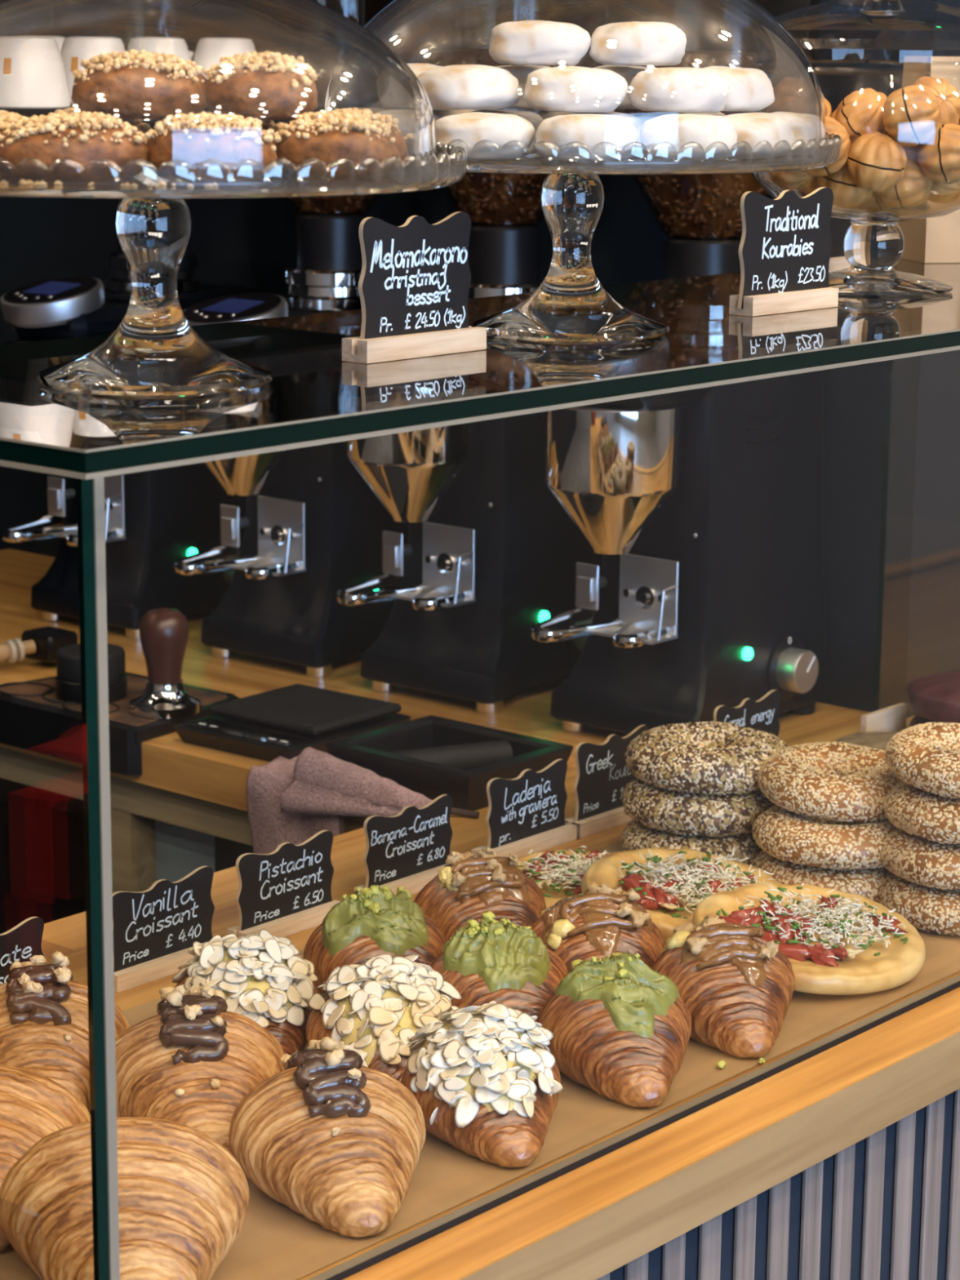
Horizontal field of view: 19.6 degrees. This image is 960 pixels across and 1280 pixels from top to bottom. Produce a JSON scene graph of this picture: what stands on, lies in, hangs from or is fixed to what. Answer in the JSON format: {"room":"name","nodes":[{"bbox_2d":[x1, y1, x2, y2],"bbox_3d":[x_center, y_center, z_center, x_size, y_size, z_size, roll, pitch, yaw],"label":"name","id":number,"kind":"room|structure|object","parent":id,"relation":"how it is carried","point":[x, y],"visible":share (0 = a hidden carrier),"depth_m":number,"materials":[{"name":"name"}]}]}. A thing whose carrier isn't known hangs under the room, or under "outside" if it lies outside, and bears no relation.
{"room":"shop","nodes":[
{"label":"shop","id":0,"kind":"room"},
{"bbox_2d":[0,0,959,933],"bbox_3d":[-0.568,-0.628,3.426,2.660,2.870,0.100,11,16,39],"label":"wall","id":1,"kind":"structure","parent":0,"point":[864,44],"depth_m":2.77,"materials":[{"name":"black"}]},
{"bbox_2d":[906,671,959,723],"bbox_3d":[0.446,0.053,2.512,0.120,0.038,0.121,11,16,39],"label":"stool","id":2,"kind":"object","parent":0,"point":[935,697],"visible":0.97,"depth_m":2.48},
{"bbox_3d":[-0.038,-1.463,0.292,7.400,0.100,7.200,11,16,39],"label":"ceiling","id":3,"kind":"structure","parent":0,"visible":0},
{"bbox_2d":[0,0,391,132],"bbox_3d":[-0.377,-1.132,2.286,0.450,1.398,0.420,11,16,39],"label":"shelf","id":4,"kind":"object","parent":3,"relation":"hanging from","point":[361,103],"visible":0.25,"depth_m":2.42,"materials":[{"name":"black"}]},
{"bbox_2d":[0,35,70,108],"bbox_3d":[-0.353,-0.447,2.189,0.077,0.054,0.068,-6,14,-28],"label":"espresso cup","id":5,"kind":"object","parent":4,"relation":"on","point":[33,76],"visible":1,"depth_m":2.16,"materials":[{"name":"white ceramic"}]},
{"bbox_2d":[60,36,125,102],"bbox_3d":[-0.328,-0.484,2.361,0.068,0.054,0.078,-1,12,-8],"label":"espresso cup","id":6,"kind":"object","parent":4,"relation":"on","point":[73,49],"visible":0.43,"depth_m":2.33,"materials":[{"name":"white ceramic"}]},
{"bbox_2d":[126,36,191,60],"bbox_3d":[-0.281,-0.506,2.464,0.077,0.054,0.069,-9,15,-36],"label":"espresso cup","id":7,"kind":"object","parent":4,"relation":"on","point":[178,46],"visible":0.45,"depth_m":2.44,"materials":[{"name":"white ceramic"}]},
{"bbox_2d":[188,37,256,78],"bbox_3d":[-0.233,-0.516,2.513,0.078,0.054,0.068,-7,15,-32],"label":"espresso cup","id":8,"kind":"object","parent":4,"relation":"on","point":[209,51],"visible":0.4,"depth_m":2.49,"materials":[{"name":"white ceramic"}]},
{"bbox_3d":[-0.065,1.440,0.921,7.400,0.100,7.200,11,16,39],"label":"floor","id":9,"kind":"structure","parent":0,"visible":0},
{"bbox_2d":[0,548,959,1279],"bbox_3d":[-0.290,0.555,2.581,1.796,0.920,3.152,11,16,39],"label":"countertop","id":10,"kind":"structure","parent":9,"relation":"on","point":[842,1162],"depth_m":1.81,"materials":[{"name":"brown wood"}]},
{"bbox_2d":[0,916,44,984],"bbox_3d":[-0.319,0.220,1.796,0.018,0.067,0.100,11,16,39],"label":"chalkboard sign","id":11,"kind":"object","parent":10,"relation":"on","point":[23,941],"visible":0.35,"depth_m":1.81,"materials":[{"name":"black"}]},
{"bbox_2d":[0,626,77,663],"bbox_3d":[-0.504,0.016,2.793,0.210,0.031,0.054,-8,15,-36],"label":"brush","id":12,"kind":"object","parent":10,"relation":"on","point":[42,644],"visible":0.98,"depth_m":2.82,"materials":[{"name":"plastic"}]},
{"bbox_2d":[0,671,239,776],"bbox_3d":[-0.350,0.073,2.667,0.235,0.045,0.168,11,16,39],"label":"station","id":13,"kind":"object","parent":10,"relation":"on","point":[33,718],"visible":0.7,"depth_m":2.61,"materials":[{"name":"black plastic"}]},
{"bbox_2d":[55,643,127,703],"bbox_3d":[-0.370,0.031,2.651,0.068,0.044,0.068,11,16,39],"label":"coffee distributor","id":14,"kind":"object","parent":13,"relation":"on","point":[68,679],"visible":0.71,"depth_m":2.63,"materials":[{"name":"black plastic"}]},
{"bbox_2d":[128,608,200,718],"bbox_3d":[-0.294,0.018,2.590,0.066,0.096,0.066,11,16,39],"label":"tamper","id":15,"kind":"object","parent":13,"relation":"on","point":[163,633],"visible":1,"depth_m":2.57,"materials":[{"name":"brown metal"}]},
{"bbox_2d":[0,0,262,639],"bbox_3d":[-0.376,-0.366,2.998,0.200,0.703,0.329,11,16,39],"label":"coffee grinder","id":16,"kind":"object","parent":10,"relation":"on","point":[154,519],"visible":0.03,"depth_m":2.99,"materials":[{"name":"black plastic"}]},
{"bbox_2d":[111,866,214,993],"bbox_3d":[-0.218,0.196,1.911,0.018,0.067,0.100,11,16,39],"label":"chalkboard sign","id":17,"kind":"object","parent":10,"relation":"on","point":[154,929],"visible":0.89,"depth_m":1.91,"materials":[{"name":"black"}]},
{"bbox_2d":[226,830,340,937],"bbox_3d":[-0.140,0.177,2.001,0.018,0.067,0.100,11,16,39],"label":"chalkboard sign","id":18,"kind":"object","parent":10,"relation":"on","point":[285,891],"visible":0.97,"depth_m":2.00,"materials":[{"name":"black"}]},
{"bbox_2d":[173,683,411,761],"bbox_3d":[-0.171,0.076,2.553,0.142,0.029,0.168,10,15,37],"label":"scale","id":19,"kind":"object","parent":10,"relation":"on","point":[284,722],"visible":1,"depth_m":2.53,"materials":[{"name":"black plastic"}]},
{"bbox_2d":[210,683,401,735],"bbox_3d":[-0.160,0.064,2.566,0.132,0.008,0.122,10,15,37],"label":"tray","id":20,"kind":"object","parent":19,"relation":"on","point":[295,709],"depth_m":2.54,"materials":[{"name":"plastic"}]},
{"bbox_2d":[173,0,428,677],"bbox_3d":[-0.171,-0.328,2.827,0.200,0.703,0.329,11,16,39],"label":"coffee grinder","id":21,"kind":"object","parent":10,"relation":"on","point":[313,529],"visible":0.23,"depth_m":2.81,"materials":[{"name":"black plastic"}]},
{"bbox_2d":[245,746,479,853],"bbox_3d":[-0.094,0.175,2.386,0.242,0.152,0.087,11,16,39],"label":"towel","id":22,"kind":"object","parent":10,"relation":"on","point":[308,793],"visible":0.7,"depth_m":2.38,"materials":[{"name":"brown fabric"}]},
{"bbox_2d":[354,794,452,895],"bbox_3d":[-0.054,0.157,2.099,0.018,0.067,0.100,11,16,39],"label":"chalkboard sign","id":23,"kind":"object","parent":10,"relation":"on","point":[407,849],"visible":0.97,"depth_m":2.10,"materials":[{"name":"black"}]},
{"bbox_2d":[324,715,573,810],"bbox_3d":[-0.027,0.107,2.403,0.164,0.036,0.138,11,16,39],"label":"box","id":24,"kind":"object","parent":10,"relation":"on","point":[433,757],"visible":0.91,"depth_m":2.39,"materials":[{"name":"black plastic"}]},
{"bbox_2d":[336,0,607,713],"bbox_3d":[0.000,-0.295,2.684,0.200,0.703,0.329,11,16,39],"label":"coffee grinder","id":25,"kind":"object","parent":10,"relation":"on","point":[492,555],"visible":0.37,"depth_m":2.67,"materials":[{"name":"black plastic"}]},
{"bbox_2d":[0,258,959,1279],"bbox_3d":[0.496,-0.070,2.240,0.340,0.460,2.440,11,16,39],"label":"glass display case","id":26,"kind":"object","parent":10,"relation":"on","point":[313,397],"visible":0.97,"depth_m":1.43,"materials":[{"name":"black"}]},
{"bbox_2d":[0,141,467,395],"bbox_3d":[-0.163,-0.187,1.390,0.312,0.118,0.312,-5,14,-25],"label":"glass cake stand","id":27,"kind":"object","parent":26,"relation":"on","point":[154,350],"visible":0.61,"depth_m":1.37,"materials":[{"name":"clear glass"}]},
{"bbox_2d":[0,111,148,182],"bbox_3d":[-0.188,-0.229,1.290,0.072,0.032,0.049,-3,13,-15],"label":"cookie","id":28,"kind":"object","parent":27,"relation":"on","point":[83,138],"visible":1,"depth_m":1.27,"materials":[{"name":"brown food"}]},
{"bbox_2d":[45,107,151,139],"bbox_3d":[-0.192,-0.244,1.359,0.064,0.032,0.050,-5,13,-22],"label":"cookie","id":29,"kind":"object","parent":27,"relation":"on","point":[144,127],"visible":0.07,"depth_m":1.35,"materials":[{"name":"brown food"}]},
{"bbox_2d":[71,48,207,119],"bbox_3d":[-0.163,-0.267,1.336,0.067,0.032,0.049,-3,13,-14],"label":"cookie","id":30,"kind":"object","parent":29,"relation":"on","point":[133,84],"visible":1,"depth_m":1.32,"materials":[{"name":"brown food"}]},
{"bbox_2d":[140,111,277,183],"bbox_3d":[-0.127,-0.230,1.297,0.065,0.032,0.049,-1,12,-5],"label":"cookie","id":31,"kind":"object","parent":27,"relation":"on","point":[192,139],"visible":1,"depth_m":1.28,"materials":[{"name":"brown food"}]},
{"bbox_2d":[0,0,436,178],"bbox_3d":[-0.162,-0.301,1.365,0.285,0.142,0.285,-8,15,-33],"label":"glass dome","id":32,"kind":"object","parent":27,"relation":"on","point":[315,11],"visible":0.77,"depth_m":1.34,"materials":[{"name":"clear glass"}]},
{"bbox_2d":[161,111,279,173],"bbox_3d":[-0.128,-0.245,1.368,0.060,0.032,0.053,8,14,31],"label":"cookie","id":33,"kind":"object","parent":27,"relation":"on","point":[267,124],"visible":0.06,"depth_m":1.36,"materials":[{"name":"brown food"}]},
{"bbox_2d":[203,50,317,119],"bbox_3d":[-0.106,-0.268,1.341,0.058,0.032,0.048,5,13,19],"label":"cookie","id":34,"kind":"object","parent":33,"relation":"on","point":[268,85],"visible":0.99,"depth_m":1.32,"materials":[{"name":"brown food"}]},
{"bbox_2d":[272,110,399,180],"bbox_3d":[-0.069,-0.236,1.326,0.062,0.033,0.048,5,13,19],"label":"cookie","id":35,"kind":"object","parent":27,"relation":"on","point":[326,137],"visible":0.98,"depth_m":1.31,"materials":[{"name":"brown food"}]},
{"bbox_2d":[342,211,486,363],"bbox_3d":[-0.035,-0.195,1.527,0.018,0.077,0.098,11,16,39],"label":"chalkboard sign","id":36,"kind":"object","parent":26,"relation":"on","point":[414,284],"visible":1,"depth_m":1.52,"materials":[{"name":"black"}]},
{"bbox_2d":[399,132,841,342],"bbox_3d":[0.054,-0.241,1.645,0.312,0.118,0.312,-5,14,-25],"label":"glass cake stand","id":37,"kind":"object","parent":26,"relation":"on","point":[571,304],"visible":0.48,"depth_m":1.62,"materials":[{"name":"clear glass"}]},
{"bbox_2d":[432,109,479,117],"bbox_3d":[-0.014,-0.305,1.661,0.043,0.025,0.060,8,13,32],"label":"cookie","id":38,"kind":"object","parent":37,"relation":"on","point":[442,113],"visible":0.06,"depth_m":1.64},
{"bbox_2d":[376,63,442,107],"bbox_3d":[-0.036,-0.324,1.627,0.043,0.025,0.060,9,14,32],"label":"cookie","id":39,"kind":"object","parent":38,"relation":"on","point":[391,92],"visible":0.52,"depth_m":1.61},
{"bbox_2d":[434,111,535,159],"bbox_3d":[0.002,-0.282,1.554,0.059,0.025,0.044,-1,14,-6],"label":"cookie","id":40,"kind":"object","parent":37,"relation":"on","point":[472,128],"visible":0.82,"depth_m":1.54,"materials":[{"name":"food"}]},
{"bbox_2d":[470,109,542,155],"bbox_3d":[0.013,-0.293,1.607,0.055,0.025,0.043,-5,15,-28],"label":"cookie","id":41,"kind":"object","parent":37,"relation":"on","point":[535,119],"visible":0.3,"depth_m":1.60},
{"bbox_2d":[417,64,519,110],"bbox_3d":[-0.007,-0.314,1.581,0.060,0.025,0.043,-2,11,-6],"label":"cookie","id":42,"kind":"object","parent":41,"relation":"on","point":[457,86],"visible":0.93,"depth_m":1.57,"materials":[{"name":"food"}]},
{"bbox_2d":[493,65,551,108],"bbox_3d":[0.023,-0.324,1.630,0.057,0.025,0.043,-3,11,-17],"label":"cookie","id":43,"kind":"object","parent":41,"relation":"on","point":[521,73],"visible":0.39,"depth_m":1.61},
{"bbox_2d":[488,20,591,65],"bbox_3d":[0.034,-0.342,1.595,0.059,0.025,0.044,1,12,0],"label":"cookie","id":44,"kind":"object","parent":43,"relation":"on","point":[544,42],"visible":1,"depth_m":1.58,"materials":[{"name":"food"}]},
{"bbox_2d":[537,111,575,119],"bbox_3d":[0.056,-0.303,1.653,0.059,0.025,0.044,-1,13,-12],"label":"cookie","id":45,"kind":"object","parent":37,"relation":"on","point":[544,114],"visible":0.06,"depth_m":1.64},
{"bbox_2d":[593,65,657,109],"bbox_3d":[0.085,-0.324,1.631,0.055,0.025,0.043,-1,11,-11],"label":"cookie","id":46,"kind":"object","parent":45,"relation":"on","point":[628,73],"visible":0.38,"depth_m":1.61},
{"bbox_2d":[589,21,686,66],"bbox_3d":[0.091,-0.343,1.601,0.057,0.025,0.043,-1,12,-6],"label":"cookie","id":47,"kind":"object","parent":46,"relation":"on","point":[633,42],"visible":1,"depth_m":1.58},
{"bbox_2d":[324,0,826,156],"bbox_3d":[0.056,-0.365,1.618,0.298,0.163,0.298,4,13,13],"label":"glass dome","id":48,"kind":"object","parent":37,"relation":"on","point":[754,10],"visible":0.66,"depth_m":1.58,"materials":[{"name":"clear glass"}]},
{"bbox_2d":[534,114,637,160],"bbox_3d":[0.059,-0.279,1.543,0.057,0.025,0.043,1,12,0],"label":"cookie","id":49,"kind":"object","parent":37,"relation":"on","point":[589,130],"visible":1,"depth_m":1.53,"materials":[{"name":"food"}]},
{"bbox_2d":[566,111,644,156],"bbox_3d":[0.070,-0.290,1.593,0.060,0.025,0.043,0,11,-12],"label":"cookie","id":50,"kind":"object","parent":37,"relation":"on","point":[635,121],"visible":0.16,"depth_m":1.58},
{"bbox_2d":[523,66,627,112],"bbox_3d":[0.054,-0.311,1.569,0.059,0.025,0.044,1,13,-3],"label":"cookie","id":51,"kind":"object","parent":50,"relation":"on","point":[566,89],"visible":1,"depth_m":1.55,"materials":[{"name":"food"}]},
{"bbox_2d":[637,111,695,155],"bbox_3d":[0.111,-0.292,1.606,0.059,0.025,0.044,-4,14,-23],"label":"cookie","id":52,"kind":"object","parent":37,"relation":"on","point":[645,117],"visible":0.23,"depth_m":1.59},
{"bbox_2d":[628,67,729,112],"bbox_3d":[0.113,-0.312,1.579,0.057,0.025,0.043,3,12,5],"label":"cookie","id":53,"kind":"object","parent":52,"relation":"on","point":[677,90],"visible":1,"depth_m":1.56,"materials":[{"name":"food"}]},
{"bbox_2d":[640,113,737,160],"bbox_3d":[0.116,-0.281,1.555,0.055,0.025,0.043,1,12,6],"label":"cookie","id":54,"kind":"object","parent":37,"relation":"on","point":[677,130],"visible":0.98,"depth_m":1.54,"materials":[{"name":"food"}]},
{"bbox_2d":[723,112,795,159],"bbox_3d":[0.156,-0.288,1.591,0.043,0.025,0.060,12,18,43],"label":"cookie","id":55,"kind":"object","parent":37,"relation":"on","point":[752,128],"visible":0.78,"depth_m":1.57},
{"bbox_2d":[770,111,814,155],"bbox_3d":[0.179,-0.297,1.630,0.044,0.025,0.059,5,11,21],"label":"cookie","id":56,"kind":"object","parent":37,"relation":"on","point":[802,124],"visible":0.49,"depth_m":1.61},
{"bbox_2d":[702,66,774,111],"bbox_3d":[0.145,-0.320,1.616,0.055,0.025,0.043,-9,16,-39],"label":"cookie","id":57,"kind":"object","parent":56,"relation":"on","point":[751,90],"visible":0.66,"depth_m":1.60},
{"bbox_2d":[728,186,838,315],"bbox_3d":[0.198,-0.252,1.798,0.019,0.078,0.100,11,16,40],"label":"chalkboard sign","id":58,"kind":"object","parent":26,"relation":"on","point":[786,243],"visible":1,"depth_m":1.79,"materials":[{"name":"black"}]},
{"bbox_2d":[742,0,959,296],"bbox_3d":[0.277,-0.369,1.936,0.191,0.250,0.191,-3,13,-17],"label":"glass cake stand","id":59,"kind":"object","parent":26,"relation":"on","point":[873,243],"visible":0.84,"depth_m":1.94,"materials":[{"name":"clear glass"}]},
{"bbox_2d":[766,76,827,115],"bbox_3d":[0.217,-0.365,1.908,0.040,0.041,0.040,-2,13,-12],"label":"cookie","id":60,"kind":"object","parent":59,"relation":"in","point":[791,95],"visible":0.39,"depth_m":1.89,"materials":[{"name":"brown food"}]},
{"bbox_2d":[817,163,872,208],"bbox_3d":[0.253,-0.318,1.920,0.038,0.040,0.043,-8,15,-35],"label":"cookie","id":61,"kind":"object","parent":59,"relation":"in","point":[846,194],"visible":0.34,"depth_m":1.91,"materials":[{"name":"brown food"}]},
{"bbox_2d":[742,68,959,221],"bbox_3d":[0.277,-0.345,1.942,0.191,0.102,0.191,11,16,39],"label":"bowl","id":62,"kind":"object","parent":59,"relation":"on","point":[842,214],"depth_m":1.92,"materials":[{"name":"clear glass"}]},
{"bbox_2d":[835,88,887,145],"bbox_3d":[0.262,-0.356,1.904,0.040,0.042,0.042,5,13,21],"label":"cookie","id":63,"kind":"object","parent":59,"relation":"in","point":[860,112],"visible":0.61,"depth_m":1.89,"materials":[{"name":"brown food"}]},
{"bbox_2d":[846,131,906,191],"bbox_3d":[0.268,-0.324,1.884,0.038,0.040,0.043,-8,15,-35],"label":"cookie","id":64,"kind":"object","parent":59,"relation":"in","point":[876,162],"visible":1,"depth_m":1.87,"materials":[{"name":"brown food"}]},
{"bbox_2d":[876,150,932,209],"bbox_3d":[0.291,-0.316,1.914,0.039,0.040,0.040,6,13,24],"label":"cookie","id":65,"kind":"object","parent":59,"relation":"in","point":[913,189],"visible":0.59,"depth_m":1.90,"materials":[{"name":"brown food"}]},
{"bbox_2d":[881,84,942,146],"bbox_3d":[0.290,-0.353,1.873,0.040,0.041,0.041,5,13,19],"label":"cookie","id":66,"kind":"object","parent":59,"relation":"in","point":[911,116],"visible":1,"depth_m":1.86,"materials":[{"name":"brown food"}]},
{"bbox_2d":[912,76,959,124],"bbox_3d":[0.311,-0.366,1.909,0.040,0.041,0.040,-2,13,-12],"label":"cookie","id":67,"kind":"object","parent":59,"relation":"in","point":[948,96],"visible":0.38,"depth_m":1.89,"materials":[{"name":"brown food"}]},
{"bbox_2d":[917,123,959,183],"bbox_3d":[0.317,-0.330,1.890,0.039,0.040,0.040,6,13,24],"label":"cookie","id":68,"kind":"object","parent":59,"relation":"in","point":[939,157],"visible":0.88,"depth_m":1.88,"materials":[{"name":"brown food"}]},
{"bbox_2d":[897,56,959,262],"bbox_3d":[0.404,-0.384,2.220,0.124,0.160,0.066,-3,13,-15],"label":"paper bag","id":69,"kind":"object","parent":26,"relation":"on","point":[933,239],"visible":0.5,"depth_m":2.20,"materials":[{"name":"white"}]},
{"bbox_2d":[0,840,959,1279],"bbox_3d":[0.042,0.239,1.879,0.370,0.001,1.104,11,16,39],"label":"sheet","id":70,"kind":"object","parent":10,"relation":"on","point":[275,1242],"visible":0.09,"depth_m":1.61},
{"bbox_2d":[0,1064,90,1251],"bbox_3d":[-0.264,0.270,1.533,0.122,0.078,0.135,-9,16,-38],"label":"croissant","id":71,"kind":"object","parent":70,"relation":"on","point":[33,1106],"visible":0.48,"depth_m":1.51,"materials":[{"name":"food"}]},
{"bbox_2d":[0,951,129,1111],"bbox_3d":[-0.258,0.233,1.686,0.127,0.086,0.116,12,17,43],"label":"croissant","id":72,"kind":"object","parent":70,"relation":"on","point":[44,1011],"visible":0.6,"depth_m":1.65,"materials":[{"name":"brown food"}]},
{"bbox_2d":[0,1116,249,1279],"bbox_3d":[-0.176,0.287,1.443,0.132,0.085,0.132,10,15,36],"label":"croissant","id":73,"kind":"object","parent":70,"relation":"on","point":[184,1197],"visible":0.91,"depth_m":1.41,"materials":[{"name":"food"}]},
{"bbox_2d":[115,984,284,1158],"bbox_3d":[-0.165,0.245,1.633,0.106,0.086,0.140,-8,15,-35],"label":"croissant","id":74,"kind":"object","parent":70,"relation":"on","point":[192,1063],"visible":0.67,"depth_m":1.60,"materials":[{"name":"brown food"}]},
{"bbox_2d":[171,928,318,1055],"bbox_3d":[-0.144,0.222,1.759,0.097,0.078,0.119,-10,16,-40],"label":"croissant","id":75,"kind":"object","parent":70,"relation":"on","point":[261,977],"visible":0.72,"depth_m":1.74,"materials":[{"name":"brown food"}]},
{"bbox_2d":[228,1036,426,1237],"bbox_3d":[-0.078,0.263,1.551,0.130,0.087,0.114,10,16,38],"label":"croissant","id":76,"kind":"object","parent":70,"relation":"on","point":[336,1140],"visible":1,"depth_m":1.52,"materials":[{"name":"brown food"}]},
{"bbox_2d":[303,884,446,995],"bbox_3d":[-0.066,0.202,1.859,0.094,0.077,0.123,-10,16,-40],"label":"croissant","id":77,"kind":"object","parent":70,"relation":"on","point":[373,922],"visible":0.71,"depth_m":1.84,"materials":[{"name":"food"}]},
{"bbox_2d":[305,953,461,1082],"bbox_3d":[-0.057,0.232,1.719,0.093,0.077,0.121,-9,16,-38],"label":"croissant","id":78,"kind":"object","parent":70,"relation":"on","point":[375,1007],"visible":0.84,"depth_m":1.70,"materials":[{"name":"brown food"}]},
{"bbox_2d":[413,847,546,942],"bbox_3d":[0.002,0.181,1.959,0.094,0.076,0.121,4,13,14],"label":"croissant","id":79,"kind":"object","parent":70,"relation":"on","point":[470,886],"visible":0.64,"depth_m":1.93,"materials":[{"name":"brown food"}]},
{"bbox_2d":[400,1000,562,1167],"bbox_3d":[0.003,0.251,1.640,0.097,0.076,0.118,5,13,19],"label":"croissant","id":80,"kind":"object","parent":70,"relation":"on","point":[485,1081],"visible":0.99,"depth_m":1.60,"materials":[{"name":"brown food"}]},
{"bbox_2d":[427,911,568,1021],"bbox_3d":[0.018,0.215,1.797,0.112,0.080,0.104,10,15,37],"label":"croissant","id":81,"kind":"object","parent":70,"relation":"on","point":[489,960],"visible":0.63,"depth_m":1.77,"materials":[{"name":"food"}]},
{"bbox_2d":[517,845,624,909],"bbox_3d":[0.070,0.178,2.087,0.142,0.027,0.135,-7,14,-30],"label":"flatbread","id":82,"kind":"object","parent":70,"relation":"on","point":[559,874],"visible":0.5,"depth_m":2.09,"materials":[{"name":"beige"}]},
{"bbox_2d":[530,881,664,973],"bbox_3d":[0.079,0.202,1.879,0.094,0.072,0.123,5,13,20],"label":"croissant","id":83,"kind":"object","parent":70,"relation":"on","point":[602,921],"visible":0.67,"depth_m":1.85,"materials":[{"name":"brown food"}]},
{"bbox_2d":[536,951,691,1107],"bbox_3d":[0.086,0.231,1.733,0.095,0.076,0.124,5,13,20],"label":"croissant","id":84,"kind":"object","parent":70,"relation":"on","point":[620,1027],"visible":0.99,"depth_m":1.70,"materials":[{"name":"food"}]},
{"bbox_2d":[581,844,778,942],"bbox_3d":[0.151,0.183,2.029,0.155,0.043,0.154,0,12,-4],"label":"flatbread","id":85,"kind":"object","parent":70,"relation":"on","point":[670,884],"visible":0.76,"depth_m":2.03,"materials":[{"name":"beige"}]},
{"bbox_2d":[621,819,761,866],"bbox_3d":[0.176,0.157,2.178,0.132,0.036,0.132,-3,13,-14],"label":"ring","id":86,"kind":"object","parent":70,"relation":"on","point":[636,836],"visible":0.23,"depth_m":2.13,"materials":[{"name":"beige"}]},
{"bbox_2d":[621,777,774,837],"bbox_3d":[0.177,0.123,2.175,0.132,0.036,0.132,1,12,4],"label":"ring","id":87,"kind":"object","parent":86,"relation":"on","point":[671,811],"visible":0.51,"depth_m":2.12,"materials":[{"name":"beige"}]},
{"bbox_2d":[624,720,786,795],"bbox_3d":[0.178,0.090,2.170,0.132,0.036,0.132,4,13,17],"label":"ring","id":88,"kind":"object","parent":87,"relation":"on","point":[719,758],"visible":0.93,"depth_m":2.13,"materials":[{"name":"beige"}]},
{"bbox_2d":[650,914,795,1057],"bbox_3d":[0.158,0.217,1.815,0.095,0.070,0.128,3,12,11],"label":"croissant","id":89,"kind":"object","parent":70,"relation":"on","point":[736,986],"visible":0.94,"depth_m":1.78,"materials":[{"name":"brown food"}]},
{"bbox_2d":[692,881,925,995],"bbox_3d":[0.230,0.203,1.935,0.165,0.044,0.156,-5,14,-25],"label":"flatbread","id":90,"kind":"object","parent":70,"relation":"on","point":[835,942],"visible":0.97,"depth_m":1.92,"materials":[{"name":"beige"}]},
{"bbox_2d":[751,848,890,902],"bbox_3d":[0.268,0.174,2.109,0.126,0.031,0.126,8,14,31],"label":"ring","id":91,"kind":"object","parent":70,"relation":"on","point":[866,882],"visible":0.3,"depth_m":2.06,"materials":[{"name":"beige"}]},
{"bbox_2d":[752,804,897,869],"bbox_3d":[0.270,0.143,2.098,0.126,0.031,0.126,5,13,21],"label":"ring","id":92,"kind":"object","parent":91,"relation":"on","point":[784,834],"visible":0.54,"depth_m":2.05,"materials":[{"name":"beige"}]},
{"bbox_2d":[757,741,902,822],"bbox_3d":[0.274,0.106,2.110,0.126,0.037,0.126,7,14,28],"label":"ring","id":93,"kind":"object","parent":92,"relation":"on","point":[837,781],"visible":0.77,"depth_m":2.07,"materials":[{"name":"beige"}]},
{"bbox_2d":[877,871,959,935],"bbox_3d":[0.357,0.187,2.051,0.126,0.031,0.126,-6,14,-27],"label":"ring","id":94,"kind":"object","parent":70,"relation":"on","point":[935,909],"visible":0.56,"depth_m":2.01,"materials":[{"name":"beige"}]},
{"bbox_2d":[880,827,959,889],"bbox_3d":[0.357,0.155,2.046,0.126,0.031,0.126,7,14,29],"label":"ring","id":95,"kind":"object","parent":94,"relation":"on","point":[913,858],"visible":0.63,"depth_m":2.00,"materials":[{"name":"beige"}]},
{"bbox_2d":[883,781,959,844],"bbox_3d":[0.359,0.121,2.041,0.126,0.031,0.126,-8,15,-35],"label":"ring","id":96,"kind":"object","parent":95,"relation":"on","point":[917,811],"visible":0.71,"depth_m":2.00,"materials":[{"name":"beige"}]},
{"bbox_2d":[884,721,959,798],"bbox_3d":[0.361,0.088,2.040,0.126,0.038,0.126,-1,12,-6],"label":"ring","id":97,"kind":"object","parent":96,"relation":"on","point":[926,757],"visible":1,"depth_m":2.01,"materials":[{"name":"beige"}]},
{"bbox_2d":[471,759,580,857],"bbox_3d":[0.037,0.135,2.203,0.018,0.068,0.113,11,16,39],"label":"chalkboard sign","id":98,"kind":"object","parent":10,"relation":"on","point":[526,812],"visible":0.99,"depth_m":2.20,"materials":[{"name":"black"}]},
{"bbox_2d":[564,724,649,839],"bbox_3d":[0.109,0.114,2.283,0.018,0.076,0.115,11,16,39],"label":"chalkboard sign","id":99,"kind":"object","parent":10,"relation":"on","point":[602,774],"visible":0.76,"depth_m":2.27,"materials":[{"name":"black"}]},
{"bbox_2d":[529,0,827,733],"bbox_3d":[0.184,-0.260,2.530,0.200,0.703,0.329,11,16,39],"label":"coffee grinder","id":100,"kind":"object","parent":10,"relation":"on","point":[703,508],"visible":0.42,"depth_m":2.52,"materials":[{"name":"black"}]},
{"bbox_2d":[713,689,780,736],"bbox_3d":[0.232,0.086,2.425,0.018,0.073,0.100,11,16,39],"label":"chalkboard sign","id":101,"kind":"object","parent":10,"relation":"on","point":[762,714],"visible":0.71,"depth_m":2.43,"materials":[{"name":"black"}]},
{"bbox_2d":[860,702,906,732],"bbox_3d":[0.368,0.081,2.540,0.006,0.036,0.068,11,16,39],"label":"tag","id":102,"kind":"object","parent":10,"relation":"on","point":[892,718],"visible":0.57,"depth_m":2.54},
{"bbox_2d":[873,224,897,711],"bbox_3d":[0.720,-0.227,2.926,0.006,0.480,1.082,11,16,39],"label":"glass wall","id":103,"kind":"structure","parent":10,"relation":"on","point":[890,362],"depth_m":2.53,"materials":[{"name":"teal"}]},
{"bbox_2d":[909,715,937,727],"bbox_3d":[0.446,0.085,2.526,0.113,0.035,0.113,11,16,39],"label":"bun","id":104,"kind":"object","parent":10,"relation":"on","point":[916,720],"visible":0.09,"depth_m":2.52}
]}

